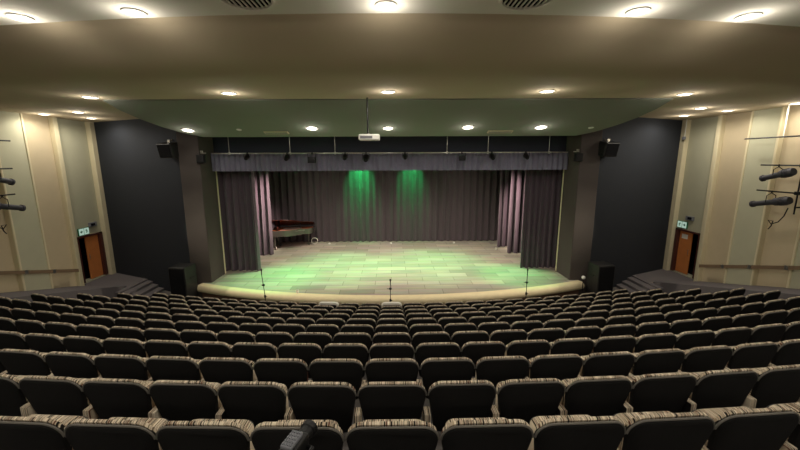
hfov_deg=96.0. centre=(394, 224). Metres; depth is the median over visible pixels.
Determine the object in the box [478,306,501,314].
seat
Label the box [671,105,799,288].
wall
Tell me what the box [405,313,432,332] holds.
seat
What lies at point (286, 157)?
spotlight
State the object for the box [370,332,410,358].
seat
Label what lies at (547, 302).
seat
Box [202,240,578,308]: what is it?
floor
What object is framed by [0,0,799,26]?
ceiling
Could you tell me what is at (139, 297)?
seat
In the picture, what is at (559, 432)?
seat
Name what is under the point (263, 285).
microphone stand
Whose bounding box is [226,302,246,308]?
seat
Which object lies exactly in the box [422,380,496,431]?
seat
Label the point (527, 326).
seat
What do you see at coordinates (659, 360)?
seat
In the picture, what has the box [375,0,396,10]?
recessed light
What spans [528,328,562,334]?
cushion
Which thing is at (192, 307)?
seat
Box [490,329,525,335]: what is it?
cushion
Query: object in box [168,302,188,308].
seat
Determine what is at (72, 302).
seat
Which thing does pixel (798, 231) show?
trim
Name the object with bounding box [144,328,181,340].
seat
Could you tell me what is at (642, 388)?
cushion
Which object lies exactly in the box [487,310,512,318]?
seat
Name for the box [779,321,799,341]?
seat
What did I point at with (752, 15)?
recessed light
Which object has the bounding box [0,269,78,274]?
handrail
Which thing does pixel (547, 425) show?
cushion
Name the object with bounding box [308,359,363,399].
seat
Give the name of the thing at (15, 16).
recessed light
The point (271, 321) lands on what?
seat
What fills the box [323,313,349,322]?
seat
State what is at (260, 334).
cushion
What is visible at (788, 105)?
wire
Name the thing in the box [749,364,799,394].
cushion
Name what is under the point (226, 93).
recessed light
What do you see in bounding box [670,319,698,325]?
cushion
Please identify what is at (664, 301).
seat
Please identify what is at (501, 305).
seat
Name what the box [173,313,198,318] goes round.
cushion
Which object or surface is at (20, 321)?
cushion
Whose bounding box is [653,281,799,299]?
floor
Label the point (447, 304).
seat
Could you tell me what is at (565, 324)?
seat
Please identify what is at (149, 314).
cushion
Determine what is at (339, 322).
seat
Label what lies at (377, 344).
cushion
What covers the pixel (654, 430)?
seat
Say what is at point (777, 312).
cushion
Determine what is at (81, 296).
seat
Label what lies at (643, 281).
stairs
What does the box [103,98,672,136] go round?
ceiling
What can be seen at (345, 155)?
spotlight
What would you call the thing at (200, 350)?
seat
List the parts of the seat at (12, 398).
seat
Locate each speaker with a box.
[156,139,178,157]
[168,263,198,296]
[196,151,205,162]
[573,149,582,161]
[585,261,614,293]
[598,138,619,156]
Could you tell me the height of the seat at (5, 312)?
0.825 m
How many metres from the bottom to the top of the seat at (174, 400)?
0.825 m
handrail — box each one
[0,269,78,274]
[699,264,799,269]
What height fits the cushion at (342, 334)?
0.525 m
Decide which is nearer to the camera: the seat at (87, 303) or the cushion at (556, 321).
the cushion at (556, 321)
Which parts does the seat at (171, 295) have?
backrest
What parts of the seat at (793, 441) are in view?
seat, armrest, backrest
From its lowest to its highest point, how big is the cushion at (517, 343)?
0.525 m
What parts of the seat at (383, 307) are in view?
backrest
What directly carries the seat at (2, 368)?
on the floor at (357, 403)
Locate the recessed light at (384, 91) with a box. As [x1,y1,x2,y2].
[381,90,394,93]
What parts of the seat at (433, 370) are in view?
backrest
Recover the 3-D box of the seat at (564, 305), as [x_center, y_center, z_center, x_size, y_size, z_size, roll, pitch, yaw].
[4.200,2.378,9.453,0.663,0.825,0.390,-2,11,-9]
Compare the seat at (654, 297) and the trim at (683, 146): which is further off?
the trim at (683, 146)
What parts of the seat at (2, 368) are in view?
backrest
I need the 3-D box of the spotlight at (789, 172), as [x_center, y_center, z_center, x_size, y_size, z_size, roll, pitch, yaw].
[11.291,-1.519,10.609,0.301,0.532,0.904,0,10,-1]
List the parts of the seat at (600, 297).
backrest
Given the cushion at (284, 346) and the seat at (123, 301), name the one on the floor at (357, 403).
the seat at (123, 301)
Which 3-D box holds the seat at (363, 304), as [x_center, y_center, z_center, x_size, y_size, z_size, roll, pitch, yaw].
[-0.725,2.665,10.762,0.663,0.825,0.390,0,10,1]
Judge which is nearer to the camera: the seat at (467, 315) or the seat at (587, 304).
the seat at (467, 315)
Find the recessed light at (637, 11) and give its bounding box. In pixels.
[625,7,650,15]
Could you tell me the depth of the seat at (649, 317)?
6.82 m
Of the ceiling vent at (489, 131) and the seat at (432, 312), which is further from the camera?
the ceiling vent at (489, 131)
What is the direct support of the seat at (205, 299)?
on the floor at (357, 403)
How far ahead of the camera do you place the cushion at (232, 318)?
7.34 m
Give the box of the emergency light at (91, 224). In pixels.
[88,221,96,226]
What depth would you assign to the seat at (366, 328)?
6.42 m
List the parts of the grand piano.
lid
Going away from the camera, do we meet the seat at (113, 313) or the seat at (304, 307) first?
the seat at (113, 313)
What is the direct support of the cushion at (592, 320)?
on the seat at (600, 322)
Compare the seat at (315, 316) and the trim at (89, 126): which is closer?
the seat at (315, 316)
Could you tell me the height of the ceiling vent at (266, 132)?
0.079 m
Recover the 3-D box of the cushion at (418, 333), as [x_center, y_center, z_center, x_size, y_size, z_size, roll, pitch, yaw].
[0.576,1.915,5.717,0.590,0.525,0.146,-1,10,-2]
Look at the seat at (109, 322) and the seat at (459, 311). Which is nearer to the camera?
the seat at (109, 322)
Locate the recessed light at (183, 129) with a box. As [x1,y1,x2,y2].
[181,128,194,131]
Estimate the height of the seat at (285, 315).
0.825 m
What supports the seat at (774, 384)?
on the floor at (357, 403)
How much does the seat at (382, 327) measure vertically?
0.825 m
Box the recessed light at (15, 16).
[5,13,34,21]
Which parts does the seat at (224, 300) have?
backrest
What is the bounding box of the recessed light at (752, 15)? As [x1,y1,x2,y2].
[734,12,762,20]
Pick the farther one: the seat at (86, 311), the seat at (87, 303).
the seat at (87, 303)
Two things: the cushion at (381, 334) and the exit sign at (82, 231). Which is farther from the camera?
the exit sign at (82, 231)
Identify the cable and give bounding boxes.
[768,208,788,228]
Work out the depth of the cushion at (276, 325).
6.43 m
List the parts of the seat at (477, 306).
backrest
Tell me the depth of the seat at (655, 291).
10.82 m
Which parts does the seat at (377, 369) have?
backrest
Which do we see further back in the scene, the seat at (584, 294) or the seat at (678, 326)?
the seat at (584, 294)
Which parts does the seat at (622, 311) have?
backrest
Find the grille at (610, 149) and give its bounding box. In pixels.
[605,144,619,155]
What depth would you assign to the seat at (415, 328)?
6.42 m
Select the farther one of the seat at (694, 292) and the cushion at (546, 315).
the seat at (694, 292)
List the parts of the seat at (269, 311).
backrest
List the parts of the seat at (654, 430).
seat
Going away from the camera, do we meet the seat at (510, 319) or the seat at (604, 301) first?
the seat at (510, 319)
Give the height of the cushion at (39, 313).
0.525 m
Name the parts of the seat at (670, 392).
armrest, seat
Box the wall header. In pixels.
[212,136,566,152]
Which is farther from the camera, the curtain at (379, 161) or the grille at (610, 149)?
the curtain at (379, 161)
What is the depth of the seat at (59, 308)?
8.00 m
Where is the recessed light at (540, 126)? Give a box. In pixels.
[534,125,547,128]
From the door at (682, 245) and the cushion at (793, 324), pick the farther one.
the door at (682, 245)
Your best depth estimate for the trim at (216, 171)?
14.27 m
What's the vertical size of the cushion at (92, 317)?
0.525 m
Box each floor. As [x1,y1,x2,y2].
[0,286,125,301]
[161,287,619,449]
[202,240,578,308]
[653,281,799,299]
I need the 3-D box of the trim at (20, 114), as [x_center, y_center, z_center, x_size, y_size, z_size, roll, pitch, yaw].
[-12.123,-0.383,12.206,0.190,7.950,0.070,0,10,-1]
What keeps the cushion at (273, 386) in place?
on the seat at (257, 402)
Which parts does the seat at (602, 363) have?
seat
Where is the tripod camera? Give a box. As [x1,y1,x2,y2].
[279,419,317,449]
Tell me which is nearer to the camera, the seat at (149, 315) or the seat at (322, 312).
the seat at (149, 315)
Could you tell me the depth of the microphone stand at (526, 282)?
12.10 m
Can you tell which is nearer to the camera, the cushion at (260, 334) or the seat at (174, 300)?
the cushion at (260, 334)
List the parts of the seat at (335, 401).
armrest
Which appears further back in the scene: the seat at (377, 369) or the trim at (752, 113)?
the trim at (752, 113)
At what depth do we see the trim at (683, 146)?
15.05 m
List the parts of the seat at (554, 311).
backrest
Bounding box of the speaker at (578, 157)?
[573,149,582,161]
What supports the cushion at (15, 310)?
on the seat at (18, 313)
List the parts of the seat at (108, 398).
armrest, seat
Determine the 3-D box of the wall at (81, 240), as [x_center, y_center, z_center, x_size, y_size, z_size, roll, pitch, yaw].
[-13.306,1.275,14.557,1.550,2.650,2.610,0,10,-1]
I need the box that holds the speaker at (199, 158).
[196,151,205,162]
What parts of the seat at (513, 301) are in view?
backrest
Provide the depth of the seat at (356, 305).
10.54 m
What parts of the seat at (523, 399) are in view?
armrest, seat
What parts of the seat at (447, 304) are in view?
backrest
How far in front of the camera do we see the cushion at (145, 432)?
2.33 m
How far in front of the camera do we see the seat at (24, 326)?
6.09 m
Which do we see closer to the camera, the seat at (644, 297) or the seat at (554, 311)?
the seat at (554, 311)
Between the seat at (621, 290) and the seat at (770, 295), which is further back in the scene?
the seat at (621, 290)
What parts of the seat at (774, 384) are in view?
armrest, seat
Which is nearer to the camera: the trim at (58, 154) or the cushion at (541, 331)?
the cushion at (541, 331)
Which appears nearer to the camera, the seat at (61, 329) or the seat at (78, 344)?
the seat at (78, 344)
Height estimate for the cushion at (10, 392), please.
0.525 m
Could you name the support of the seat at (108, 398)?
on the floor at (357, 403)
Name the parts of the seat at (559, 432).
seat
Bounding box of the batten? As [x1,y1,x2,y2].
[211,136,567,154]
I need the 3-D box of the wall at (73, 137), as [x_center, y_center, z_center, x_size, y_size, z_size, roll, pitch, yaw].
[-12.205,1.062,4.336,0.460,7.950,22.800,0,10,-1]
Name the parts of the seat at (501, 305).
backrest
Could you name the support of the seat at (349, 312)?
on the floor at (357, 403)
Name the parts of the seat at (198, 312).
backrest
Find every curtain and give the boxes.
[211,151,568,170]
[217,171,260,270]
[254,171,273,255]
[268,170,500,241]
[497,170,511,246]
[507,170,525,252]
[520,170,562,267]
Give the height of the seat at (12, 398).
0.825 m
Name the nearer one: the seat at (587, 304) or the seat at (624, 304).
the seat at (624, 304)
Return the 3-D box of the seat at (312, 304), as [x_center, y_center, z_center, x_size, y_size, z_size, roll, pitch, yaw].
[-2.570,2.658,10.843,0.663,0.825,0.390,1,10,4]
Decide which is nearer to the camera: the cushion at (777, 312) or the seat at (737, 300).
the cushion at (777, 312)
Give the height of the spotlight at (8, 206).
0.567 m
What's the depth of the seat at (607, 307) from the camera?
8.48 m
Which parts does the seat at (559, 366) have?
seat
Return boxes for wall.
[0,111,107,292]
[79,238,89,278]
[94,119,189,291]
[590,117,682,286]
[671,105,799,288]
[688,234,697,274]
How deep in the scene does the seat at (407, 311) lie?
8.89 m
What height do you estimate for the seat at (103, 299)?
0.825 m
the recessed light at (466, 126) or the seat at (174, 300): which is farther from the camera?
the recessed light at (466, 126)
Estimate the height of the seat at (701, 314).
0.825 m
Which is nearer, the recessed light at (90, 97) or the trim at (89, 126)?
the recessed light at (90, 97)
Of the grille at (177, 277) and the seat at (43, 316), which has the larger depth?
the grille at (177, 277)
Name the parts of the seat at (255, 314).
backrest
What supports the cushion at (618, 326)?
on the seat at (618, 329)
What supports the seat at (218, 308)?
on the floor at (357, 403)
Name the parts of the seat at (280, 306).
backrest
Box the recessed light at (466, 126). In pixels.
[461,125,474,128]
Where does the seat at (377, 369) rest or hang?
on the floor at (357, 403)
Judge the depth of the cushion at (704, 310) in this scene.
7.02 m
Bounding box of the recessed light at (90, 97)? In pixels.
[81,96,98,98]
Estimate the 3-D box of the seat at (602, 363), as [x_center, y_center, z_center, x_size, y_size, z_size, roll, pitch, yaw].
[2.412,1.817,4.285,0.663,0.825,0.390,-1,10,-4]
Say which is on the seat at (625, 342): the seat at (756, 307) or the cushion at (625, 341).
the cushion at (625, 341)
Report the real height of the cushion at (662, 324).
0.525 m
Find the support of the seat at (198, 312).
on the floor at (357, 403)
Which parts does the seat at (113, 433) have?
seat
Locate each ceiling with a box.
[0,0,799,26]
[0,13,799,121]
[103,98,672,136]
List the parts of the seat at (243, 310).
backrest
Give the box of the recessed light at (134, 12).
[121,8,146,16]
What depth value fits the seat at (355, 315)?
8.05 m
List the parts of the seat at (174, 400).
armrest, seat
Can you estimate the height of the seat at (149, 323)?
0.825 m
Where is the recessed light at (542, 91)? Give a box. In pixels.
[539,90,554,92]
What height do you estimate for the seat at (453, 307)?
0.825 m
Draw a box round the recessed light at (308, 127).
[305,126,318,129]
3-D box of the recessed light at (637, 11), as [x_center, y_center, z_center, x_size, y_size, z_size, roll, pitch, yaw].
[3.201,-2.803,4.735,0.284,0.022,0.284,0,10,-1]
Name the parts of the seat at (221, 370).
seat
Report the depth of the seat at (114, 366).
4.07 m
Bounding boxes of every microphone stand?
[260,268,266,300]
[387,279,391,301]
[524,268,528,298]
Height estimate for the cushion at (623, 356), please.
0.525 m
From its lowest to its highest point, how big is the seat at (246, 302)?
0.825 m
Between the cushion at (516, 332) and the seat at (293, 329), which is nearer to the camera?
the cushion at (516, 332)
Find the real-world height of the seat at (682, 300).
0.825 m
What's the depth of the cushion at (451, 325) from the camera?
6.44 m
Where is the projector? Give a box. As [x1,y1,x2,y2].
[359,97,379,140]
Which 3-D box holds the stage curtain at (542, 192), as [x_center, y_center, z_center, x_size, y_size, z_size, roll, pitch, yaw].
[6.064,-0.453,14.789,1.580,4.560,0.167,0,10,0]
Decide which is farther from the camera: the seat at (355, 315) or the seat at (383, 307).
the seat at (383, 307)
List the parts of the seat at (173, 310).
backrest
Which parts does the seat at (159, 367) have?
seat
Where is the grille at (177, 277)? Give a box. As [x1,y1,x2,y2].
[169,269,185,296]
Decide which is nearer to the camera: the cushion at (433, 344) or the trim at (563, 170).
the cushion at (433, 344)
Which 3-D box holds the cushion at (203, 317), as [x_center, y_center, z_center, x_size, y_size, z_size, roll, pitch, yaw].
[-3.759,2.108,7.527,0.590,0.525,0.146,1,10,6]
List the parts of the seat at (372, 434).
seat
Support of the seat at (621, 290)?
on the floor at (357, 403)
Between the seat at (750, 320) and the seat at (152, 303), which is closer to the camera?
the seat at (750, 320)
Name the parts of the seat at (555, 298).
backrest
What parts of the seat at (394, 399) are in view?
armrest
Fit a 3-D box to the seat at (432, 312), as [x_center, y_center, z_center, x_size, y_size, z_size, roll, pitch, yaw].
[1.137,2.446,9.151,0.663,0.825,0.390,-1,10,-3]
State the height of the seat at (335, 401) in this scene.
0.825 m
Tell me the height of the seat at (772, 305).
0.825 m
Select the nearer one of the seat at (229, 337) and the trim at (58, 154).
the seat at (229, 337)
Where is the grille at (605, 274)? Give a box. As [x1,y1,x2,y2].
[598,267,614,291]
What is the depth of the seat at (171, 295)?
11.23 m
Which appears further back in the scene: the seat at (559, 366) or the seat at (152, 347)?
the seat at (152, 347)
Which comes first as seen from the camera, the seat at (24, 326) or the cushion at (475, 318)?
the seat at (24, 326)
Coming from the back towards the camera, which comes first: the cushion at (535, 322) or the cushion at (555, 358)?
the cushion at (535, 322)
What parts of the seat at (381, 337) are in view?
backrest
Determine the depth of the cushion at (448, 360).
3.94 m
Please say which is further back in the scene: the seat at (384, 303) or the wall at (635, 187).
the wall at (635, 187)
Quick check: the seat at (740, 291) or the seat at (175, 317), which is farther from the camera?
the seat at (740, 291)
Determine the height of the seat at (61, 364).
0.825 m
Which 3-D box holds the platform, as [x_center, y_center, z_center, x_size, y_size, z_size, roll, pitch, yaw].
[-10.734,2.487,14.679,2.980,0.500,2.800,0,10,-1]
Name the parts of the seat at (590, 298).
backrest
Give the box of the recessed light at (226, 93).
[221,92,236,94]
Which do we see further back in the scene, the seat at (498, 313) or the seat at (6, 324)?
the seat at (498, 313)
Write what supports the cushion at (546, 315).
on the seat at (543, 318)
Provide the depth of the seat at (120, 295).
10.67 m
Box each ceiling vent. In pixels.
[218,0,274,10]
[263,131,288,133]
[487,130,512,132]
[499,0,553,10]
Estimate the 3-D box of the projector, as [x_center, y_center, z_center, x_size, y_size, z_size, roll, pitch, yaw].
[-0.634,-2.650,9.031,0.520,1.038,0.466,0,10,-1]
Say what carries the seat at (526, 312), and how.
on the floor at (357, 403)
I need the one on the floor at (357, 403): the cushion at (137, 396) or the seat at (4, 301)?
the seat at (4, 301)
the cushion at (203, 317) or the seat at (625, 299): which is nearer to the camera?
the cushion at (203, 317)
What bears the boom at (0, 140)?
attached to the wall at (73, 137)
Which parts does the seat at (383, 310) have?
backrest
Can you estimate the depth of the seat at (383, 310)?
8.87 m
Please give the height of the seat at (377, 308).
0.825 m
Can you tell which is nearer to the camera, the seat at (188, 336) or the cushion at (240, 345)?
the cushion at (240, 345)
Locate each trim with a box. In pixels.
[0,159,26,290]
[19,113,53,288]
[48,117,84,285]
[85,122,115,273]
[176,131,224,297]
[197,280,583,304]
[216,171,225,272]
[555,170,563,269]
[663,120,691,269]
[693,115,726,280]
[723,111,753,282]
[750,107,787,284]
[786,221,799,287]
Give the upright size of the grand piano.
1.556 m
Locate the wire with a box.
[783,105,789,135]
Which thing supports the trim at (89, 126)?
attached to the wall at (73, 137)
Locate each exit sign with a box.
[77,227,89,235]
[677,220,687,228]
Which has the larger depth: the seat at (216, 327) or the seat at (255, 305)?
the seat at (255, 305)
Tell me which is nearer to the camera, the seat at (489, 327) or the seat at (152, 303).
the seat at (489, 327)
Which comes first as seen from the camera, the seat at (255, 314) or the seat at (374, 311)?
the seat at (255, 314)
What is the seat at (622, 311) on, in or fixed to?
on the floor at (357, 403)
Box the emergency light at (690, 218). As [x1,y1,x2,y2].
[685,216,694,220]
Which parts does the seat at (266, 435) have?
seat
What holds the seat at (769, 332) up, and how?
on the floor at (357, 403)
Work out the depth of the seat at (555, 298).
10.98 m
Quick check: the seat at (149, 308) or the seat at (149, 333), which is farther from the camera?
the seat at (149, 308)
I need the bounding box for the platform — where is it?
[85,273,163,297]
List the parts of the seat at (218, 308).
backrest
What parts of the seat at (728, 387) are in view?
armrest, seat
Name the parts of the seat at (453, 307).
backrest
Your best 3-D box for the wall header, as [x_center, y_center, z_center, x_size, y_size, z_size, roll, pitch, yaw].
[-0.159,-4.526,13.860,14.000,3.800,0.120,0,10,-1]
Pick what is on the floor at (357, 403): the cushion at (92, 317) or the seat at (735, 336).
the seat at (735, 336)
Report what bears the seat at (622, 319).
on the floor at (357, 403)
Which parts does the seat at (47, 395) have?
armrest, seat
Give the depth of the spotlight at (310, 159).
13.05 m
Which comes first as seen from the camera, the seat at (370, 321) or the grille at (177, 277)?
the seat at (370, 321)
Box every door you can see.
[77,231,108,282]
[670,228,699,278]
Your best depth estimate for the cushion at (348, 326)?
6.40 m
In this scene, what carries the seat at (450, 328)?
on the floor at (357, 403)
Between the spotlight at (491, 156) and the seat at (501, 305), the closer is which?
the seat at (501, 305)
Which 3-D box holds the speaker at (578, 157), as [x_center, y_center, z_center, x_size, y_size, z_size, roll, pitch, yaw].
[6.564,-2.486,12.836,0.300,0.440,0.210,0,10,-1]
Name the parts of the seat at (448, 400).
armrest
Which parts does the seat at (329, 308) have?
backrest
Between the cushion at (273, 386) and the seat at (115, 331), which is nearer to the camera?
the cushion at (273, 386)
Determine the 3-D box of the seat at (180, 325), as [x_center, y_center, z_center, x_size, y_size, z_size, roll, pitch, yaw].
[-3.765,2.137,6.819,0.663,0.825,0.390,1,10,6]
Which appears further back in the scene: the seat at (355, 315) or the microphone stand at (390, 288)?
the microphone stand at (390, 288)
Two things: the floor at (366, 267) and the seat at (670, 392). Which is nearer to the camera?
the seat at (670, 392)
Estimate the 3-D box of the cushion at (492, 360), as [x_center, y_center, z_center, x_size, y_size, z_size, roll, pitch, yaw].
[1.208,1.705,4.093,0.590,0.525,0.146,-1,10,-3]
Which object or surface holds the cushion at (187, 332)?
on the seat at (188, 336)
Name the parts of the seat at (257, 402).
armrest, seat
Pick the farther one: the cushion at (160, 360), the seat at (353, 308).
the seat at (353, 308)
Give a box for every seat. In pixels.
[0,296,14,308]
[0,306,14,319]
[0,317,18,331]
[0,330,30,349]
[0,349,51,375]
[0,350,5,372]
[0,374,28,416]
[0,414,88,449]
[11,308,36,319]
[12,299,33,310]
[15,319,47,333]
[19,375,90,416]
[25,333,67,352]
[31,293,48,302]
[31,301,52,311]
[35,310,61,322]
[44,322,78,336]
[45,351,99,378]
[47,296,65,304]
[51,304,73,313]
[60,313,87,325]
[62,335,106,355]
[64,417,168,449]
[65,298,84,306]
[73,306,95,316]
[76,293,93,300]
[76,324,111,339]
[82,378,155,418]
[83,300,103,309]
[87,315,115,327]
[93,295,110,303]
[94,354,150,380]
[95,308,119,318]
[102,338,148,357]
[103,302,124,311]
[109,326,146,341]
[110,297,128,305]
[115,317,145,329]
[117,293,132,300]
[120,310,145,320]
[124,304,146,313]
[129,299,147,307]
[133,295,149,301]
[144,319,175,329]
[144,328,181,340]
[144,340,189,357]
[145,312,172,321]
[145,356,202,380]
[146,306,169,313]
[148,301,168,308]
[148,380,221,420]
[150,296,168,303]
[152,293,167,299]
[156,419,254,449]
[168,294,184,299]
[168,298,186,303]
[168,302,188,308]
[169,307,192,314]
[171,313,198,322]
[174,320,206,331]
[179,329,217,343]
[185,296,201,300]
[186,300,205,305]
[187,341,233,359]
[189,304,210,310]
[193,309,217,316]
[198,357,256,383]
[199,315,227,323]
[202,297,219,302]
[206,301,225,306]
[206,322,238,332]
[211,305,233,311]
[215,381,288,426]
[217,331,255,345]
[218,310,243,317]
[220,298,238,303]
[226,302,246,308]
[227,316,255,325]
[231,342,278,362]
[234,306,256,313]
[239,300,257,304]
[239,323,272,334]
[243,311,269,319]
[247,303,267,309]
[250,420,344,449]
[253,358,307,399]
[255,332,293,347]
[256,317,285,327]
[257,307,280,314]
[258,301,276,306]
[268,304,289,310]
[269,312,295,320]
[272,324,305,342]
[277,343,321,377]
[278,301,297,306]
[281,308,304,315]
[284,382,356,432]
[285,318,314,328]
[290,305,311,311]
[293,332,331,358]
[296,313,322,323]
[298,302,317,307]
[305,309,328,316]
[306,324,339,342]
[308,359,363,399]
[312,305,333,312]
[316,318,345,329]
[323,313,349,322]
[323,343,368,377]
[330,309,353,317]
[333,332,371,361]
[335,306,356,312]
[339,303,359,309]
[340,324,373,347]
[345,419,439,449]
[346,318,375,341]
[351,313,377,327]
[354,381,426,423]
[355,309,378,326]
[358,306,379,316]
[361,303,380,308]
[362,358,419,416]
[369,343,414,358]
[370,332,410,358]
[375,324,408,333]
[376,318,406,325]
[378,313,404,319]
[379,309,403,314]
[380,306,402,310]
[402,303,422,311]
[403,305,424,315]
[404,309,428,319]
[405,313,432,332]
[407,317,436,334]
[409,324,442,345]
[412,332,450,360]
[415,342,460,376]
[416,357,474,415]
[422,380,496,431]
[424,302,443,308]
[426,305,447,311]
[429,308,452,316]
[433,312,459,323]
[438,317,467,331]
[440,417,533,449]
[443,323,476,341]
[444,301,463,307]
[449,304,469,311]
[451,331,489,356]
[454,307,477,315]
[460,311,486,321]
[461,341,505,376]
[465,301,483,306]
[468,316,496,327]
[471,303,492,309]
[471,356,529,397]
[477,322,510,335]
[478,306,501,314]
[485,300,503,305]
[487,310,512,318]
[489,329,527,354]
[489,378,565,423]
[493,302,513,308]
[497,315,526,324]
[502,305,524,312]
[504,339,550,359]
[505,298,523,303]
[510,320,543,332]
[513,309,538,316]
[514,301,534,306]
[524,297,542,302]
[525,304,547,310]
[525,354,583,380]
[526,313,554,322]
[527,328,564,342]
[528,415,625,449]
[535,300,555,305]
[538,307,563,315]
[543,296,561,300]
[543,319,575,329]
[548,302,569,308]
[548,338,594,355]
[555,298,574,303]
[555,312,582,320]
[555,375,632,415]
[561,294,578,299]
[563,306,587,313]
[564,326,601,339]
[570,301,591,307]
[575,296,594,302]
[575,317,605,327]
[578,351,634,376]
[579,293,595,297]
[582,310,609,318]
[588,304,610,311]
[591,335,636,352]
[592,299,611,305]
[594,295,612,300]
[596,291,612,295]
[599,324,636,337]
[605,315,635,325]
[608,308,634,317]
[610,302,633,310]
[611,297,631,305]
[612,289,627,295]
[612,293,629,300]
[613,411,714,449]
[620,372,696,412]
[628,348,684,375]
[630,291,646,297]
[632,295,650,303]
[632,333,676,352]
[633,300,654,309]
[634,306,659,316]
[634,312,664,325]
[634,321,669,336]
[647,289,662,295]
[651,293,668,300]
[655,298,675,306]
[659,303,682,313]
[663,310,691,322]
[668,291,685,298]
[668,319,701,334]
[672,330,714,349]
[675,295,694,304]
[678,345,732,372]
[680,368,757,412]
[682,301,704,311]
[685,288,701,295]
[690,307,717,319]
[692,406,799,449]
[694,293,712,301]
[700,316,732,330]
[704,298,725,308]
[711,327,751,345]
[712,290,729,298]
[715,305,741,316]
[724,342,777,369]
[725,295,745,305]
[728,288,745,297]
[729,313,760,327]
[740,302,764,313]
[741,364,799,408]
[742,293,763,305]
[747,323,785,342]
[757,310,787,325]
[760,299,785,313]
[761,290,780,302]
[766,402,799,449]
[767,339,799,366]
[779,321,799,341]
[782,296,799,310]
[783,307,799,323]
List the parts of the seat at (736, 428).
seat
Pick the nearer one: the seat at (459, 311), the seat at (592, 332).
the seat at (592, 332)
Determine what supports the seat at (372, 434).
on the floor at (357, 403)
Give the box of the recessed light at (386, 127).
[382,126,393,129]
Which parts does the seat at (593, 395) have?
armrest, seat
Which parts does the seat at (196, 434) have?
seat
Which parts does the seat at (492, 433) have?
seat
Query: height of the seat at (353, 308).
0.825 m
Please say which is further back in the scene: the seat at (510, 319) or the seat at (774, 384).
the seat at (510, 319)
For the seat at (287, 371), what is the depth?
3.97 m
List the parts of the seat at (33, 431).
backrest, seat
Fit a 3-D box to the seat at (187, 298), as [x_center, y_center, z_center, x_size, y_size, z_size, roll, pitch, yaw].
[-6.227,2.580,11.352,0.663,0.825,0.390,2,11,11]
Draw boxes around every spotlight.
[0,173,15,184]
[0,195,25,210]
[243,153,249,159]
[283,153,289,160]
[307,152,315,162]
[342,152,347,159]
[362,152,369,161]
[402,152,407,159]
[459,152,465,160]
[489,152,495,159]
[523,152,529,159]
[749,191,792,206]
[759,164,796,181]
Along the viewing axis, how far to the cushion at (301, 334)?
5.59 m
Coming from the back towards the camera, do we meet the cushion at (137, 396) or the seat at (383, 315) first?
the seat at (383, 315)
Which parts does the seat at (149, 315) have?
backrest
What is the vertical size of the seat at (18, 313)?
0.825 m
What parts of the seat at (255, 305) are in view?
backrest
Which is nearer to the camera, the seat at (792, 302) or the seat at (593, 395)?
the seat at (593, 395)
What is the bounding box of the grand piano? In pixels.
[272,220,314,249]
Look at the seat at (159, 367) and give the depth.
4.03 m
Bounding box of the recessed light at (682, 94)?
[676,93,693,95]
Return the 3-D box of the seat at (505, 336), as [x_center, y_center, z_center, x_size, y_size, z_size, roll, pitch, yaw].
[1.782,2.031,5.890,0.663,0.825,0.390,-1,10,-4]
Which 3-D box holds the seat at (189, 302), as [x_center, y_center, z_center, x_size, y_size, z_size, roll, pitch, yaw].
[-5.618,2.500,10.398,0.663,0.825,0.390,2,11,10]
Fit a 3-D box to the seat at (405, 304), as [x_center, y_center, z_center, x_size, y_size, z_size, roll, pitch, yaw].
[0.507,2.657,10.773,0.663,0.825,0.390,-1,10,-2]
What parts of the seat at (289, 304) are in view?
backrest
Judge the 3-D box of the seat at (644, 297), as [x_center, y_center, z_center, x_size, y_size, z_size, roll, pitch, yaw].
[6.619,2.283,9.912,0.663,0.825,0.390,-3,11,-13]
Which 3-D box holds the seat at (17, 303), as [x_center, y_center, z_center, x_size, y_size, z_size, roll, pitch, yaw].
[-8.615,2.097,8.530,0.663,0.825,0.390,2,11,15]
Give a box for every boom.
[0,140,14,195]
[744,135,799,214]
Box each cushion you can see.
[0,374,27,402]
[13,308,34,312]
[18,319,44,324]
[23,375,88,404]
[37,310,59,315]
[47,322,75,327]
[62,313,86,318]
[70,419,158,442]
[88,378,152,408]
[90,315,114,320]
[118,317,143,322]
[147,312,170,316]
[147,340,186,346]
[149,356,198,364]
[153,380,216,390]
[161,421,249,435]
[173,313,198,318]
[177,320,205,325]
[183,329,216,336]
[191,341,230,347]
[201,315,226,319]
[202,357,252,366]
[208,322,238,327]
[219,331,254,337]
[220,381,285,391]
[230,316,255,320]
[234,342,275,348]
[241,323,271,328]
[254,422,342,433]
[256,358,307,366]
[257,332,292,337]
[274,324,304,327]
[280,343,321,349]
[290,382,355,391]
[296,332,331,337]
[309,324,338,327]
[311,359,362,365]
[324,343,366,347]
[334,332,370,336]
[342,324,373,328]
[348,421,436,431]
[359,381,424,388]
[366,358,417,363]
[371,343,412,346]
[373,332,409,336]
[377,324,407,327]
[408,317,435,320]
[410,324,440,327]
[413,332,448,335]
[416,342,458,347]
[421,357,472,364]
[429,380,493,389]
[441,419,529,433]
[444,323,474,327]
[452,331,486,335]
[462,341,503,347]
[468,316,493,320]
[476,356,525,364]
[478,322,508,326]
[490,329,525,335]
[497,378,561,389]
[507,339,547,346]
[511,320,540,325]
[527,313,552,317]
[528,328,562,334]
[530,354,579,363]
[534,416,620,431]
[544,319,571,323]
[551,338,590,345]
[565,326,598,332]
[565,375,627,387]
[575,317,602,323]
[583,351,631,361]
[593,335,632,348]
[602,324,632,329]
[606,315,632,320]
[629,372,692,398]
[636,321,667,327]
[665,310,688,315]
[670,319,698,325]
[690,368,752,398]
[692,307,715,312]
[702,316,729,322]
[717,305,739,309]
[732,313,758,318]
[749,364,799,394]
[751,323,782,330]
[761,310,785,315]
[786,321,799,326]
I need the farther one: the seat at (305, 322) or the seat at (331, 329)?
the seat at (305, 322)
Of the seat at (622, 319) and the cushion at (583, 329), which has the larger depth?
the seat at (622, 319)

